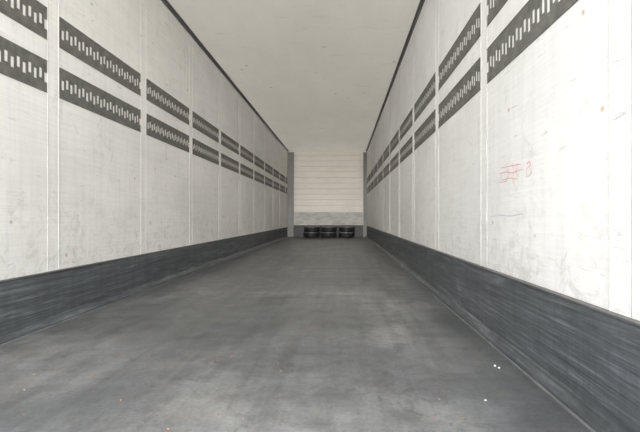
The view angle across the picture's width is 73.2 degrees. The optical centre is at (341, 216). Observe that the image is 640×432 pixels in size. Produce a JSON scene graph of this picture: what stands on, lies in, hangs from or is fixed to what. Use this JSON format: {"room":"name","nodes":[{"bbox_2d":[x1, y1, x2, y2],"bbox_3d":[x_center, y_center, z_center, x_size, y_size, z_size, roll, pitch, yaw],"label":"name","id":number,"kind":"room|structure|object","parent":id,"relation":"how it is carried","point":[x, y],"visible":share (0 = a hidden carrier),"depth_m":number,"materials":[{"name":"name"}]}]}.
{"room":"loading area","nodes":[
{"label":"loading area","id":0,"kind":"room"},
{"bbox_2d":[0,0,287,279],"bbox_3d":[-1.718,-0.725,6.895,0.044,2.690,13.290,0,0,0],"label":"wall","id":1,"kind":"structure","parent":0,"point":[79,186],"depth_m":3.30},
{"bbox_2d":[0,36,286,193],"bbox_3d":[-1.698,-0.807,6.800,0.004,0.185,13.090,0,0,0],"label":"rail","id":2,"kind":"object","parent":1,"relation":"attached to","point":[14,50],"visible":1,"depth_m":3.05,"materials":[{"name":"grey metal"}]},
{"bbox_2d":[0,0,286,183],"bbox_3d":[-1.698,-1.113,6.800,0.004,0.185,13.090,0,0,0],"label":"rail","id":3,"kind":"object","parent":1,"relation":"attached to","point":[16,14],"visible":1,"depth_m":3.18,"materials":[{"name":"grey metal"}]},
{"bbox_2d":[0,227,287,345],"bbox_3d":[-1.670,0.468,6.700,0.060,0.305,12.900,0,0,0],"label":"baseboard","id":4,"kind":"structure","parent":1,"relation":"attached to","point":[29,304],"depth_m":2.94,"materials":[{"name":"paint"}]},
{"bbox_2d":[161,0,287,151],"bbox_3d":[-1.684,-2.053,6.875,0.032,0.033,13.250,0,0,0],"label":"trim","id":5,"kind":"structure","parent":1,"relation":"attached to","point":[167,4],"depth_m":5.51,"materials":[{"name":"metal"}]},
{"bbox_2d":[167,0,419,150],"bbox_3d":[-0.460,-2.070,6.895,2.560,0.001,13.290,0,0,0],"label":"ceiling","id":6,"kind":"structure","parent":0,"point":[319,74],"depth_m":5.58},
{"bbox_2d":[0,237,590,431],"bbox_3d":[-0.460,0.660,6.895,2.560,0.080,13.290,0,0,0],"label":"floor","id":7,"kind":"structure","parent":0,"point":[181,380],"depth_m":1.83,"materials":[{"name":"grey concrete"}]},
{"bbox_2d":[17,249,499,431],"bbox_3d":[-0.464,0.618,4.995,2.277,0.003,7.996,0,0,0],"label":"debris","id":8,"kind":"object","parent":7,"relation":"on","point":[293,249],"visible":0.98,"depth_m":1.69,"materials":[{"name":"white"}]},
{"bbox_2d":[288,152,293,236],"bbox_3d":[-1.603,-0.700,13.444,0.193,2.640,0.109,0,0,0],"label":"post","id":9,"kind":"object","parent":7,"relation":"on","point":[290,154],"visible":0.93,"depth_m":13.41,"materials":[{"name":"grey metal"}]},
{"bbox_2d":[303,232,319,237],"bbox_3d":[-0.928,0.536,13.080,0.490,0.165,0.490,0,0,0],"label":"tyre","id":10,"kind":"object","parent":7,"relation":"on","point":[306,234],"visible":0.94,"depth_m":12.88,"materials":[{"name":"black rubber"}]},
{"bbox_2d":[304,226,319,231],"bbox_3d":[-0.918,0.368,13.080,0.490,0.165,0.490,0,0,0],"label":"tyre","id":11,"kind":"object","parent":10,"relation":"on","point":[306,228],"visible":1,"depth_m":12.89,"materials":[{"name":"black rubber"}]},
{"bbox_2d":[294,225,362,236],"bbox_3d":[-0.420,0.438,13.415,2.160,0.365,0.089,0,0,0],"label":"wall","id":12,"kind":"structure","parent":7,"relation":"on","point":[298,229],"depth_m":13.40,"materials":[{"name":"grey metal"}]},
{"bbox_2d":[320,232,336,237],"bbox_3d":[-0.411,0.536,13.080,0.490,0.165,0.490,0,0,0],"label":"tyre","id":13,"kind":"object","parent":7,"relation":"on","point":[323,234],"visible":0.93,"depth_m":12.88,"materials":[{"name":"black rubber"}]},
{"bbox_2d":[321,226,336,231],"bbox_3d":[-0.401,0.368,13.080,0.490,0.165,0.490,0,0,0],"label":"tyre","id":14,"kind":"object","parent":13,"relation":"on","point":[323,228],"visible":1,"depth_m":12.89,"materials":[{"name":"black rubber"}]},
{"bbox_2d":[338,232,354,237],"bbox_3d":[0.137,0.536,13.080,0.490,0.165,0.490,0,0,0],"label":"tyre","id":15,"kind":"object","parent":7,"relation":"on","point":[341,234],"visible":0.94,"depth_m":12.87,"materials":[{"name":"black rubber"}]},
{"bbox_2d":[339,226,354,231],"bbox_3d":[0.147,0.368,13.080,0.490,0.165,0.490,0,0,0],"label":"tyre","id":16,"kind":"object","parent":15,"relation":"on","point":[341,228],"visible":1,"depth_m":12.89,"materials":[{"name":"black rubber"}]},
{"bbox_2d":[363,152,366,236],"bbox_3d":[0.723,-0.700,13.444,0.113,2.640,0.109,0,0,0],"label":"post","id":17,"kind":"object","parent":7,"relation":"on","point":[364,153],"visible":0.93,"depth_m":13.41,"materials":[{"name":"grey metal"}]},
{"bbox_2d":[288,151,366,224],"bbox_3d":[-0.460,-0.725,13.500,2.480,2.690,0.080,0,0,0],"label":"wall","id":18,"kind":"structure","parent":0,"point":[328,185],"depth_m":13.49,"materials":[{"name":"metal"}]},
{"bbox_2d":[367,0,639,320],"bbox_3d":[0.798,-0.725,6.895,0.044,2.690,13.290,0,0,0],"label":"wall","id":19,"kind":"structure","parent":0,"point":[576,86],"depth_m":1.73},
{"bbox_2d":[366,0,424,150],"bbox_3d":[0.764,-2.053,6.875,0.032,0.033,13.250,0,0,0],"label":"trim","id":20,"kind":"structure","parent":19,"relation":"attached to","point":[421,3],"depth_m":5.50,"materials":[{"name":"metal"}]},
{"bbox_2d":[367,0,507,183],"bbox_3d":[0.778,-1.113,6.800,0.004,0.185,13.090,0,0,0],"label":"rail","id":21,"kind":"object","parent":19,"relation":"attached to","point":[429,92],"visible":0.99,"depth_m":3.14,"materials":[{"name":"grey metal"}]},
{"bbox_2d":[367,0,577,193],"bbox_3d":[0.778,-0.807,6.800,0.004,0.185,13.090,0,0,0],"label":"rail","id":22,"kind":"object","parent":19,"relation":"attached to","point":[558,8],"visible":1,"depth_m":2.21,"materials":[{"name":"grey metal"}]},
{"bbox_2d":[366,226,639,431],"bbox_3d":[0.750,0.446,6.700,0.060,0.348,12.900,0,0,0],"label":"baseboard","id":23,"kind":"structure","parent":19,"relation":"attached to","point":[585,356],"depth_m":1.57,"materials":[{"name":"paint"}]},
{"bbox_2d":[455,105,565,248],"bbox_3d":[0.778,-0.143,2.233,0.001,0.719,1.476,0,0,0],"label":"scuff","id":24,"kind":"object","parent":19,"relation":"attached to","point":[516,105],"visible":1,"depth_m":1.96,"materials":[{"name":"grey"}]},
{"bbox_2d":[500,163,531,184],"bbox_3d":[0.778,-0.198,1.950,0.001,0.111,0.374,0,0,0],"label":"scribble","id":25,"kind":"object","parent":19,"relation":"attached to","point":[517,163],"visible":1,"depth_m":1.96,"materials":[{"name":"red paint"}]}
]}

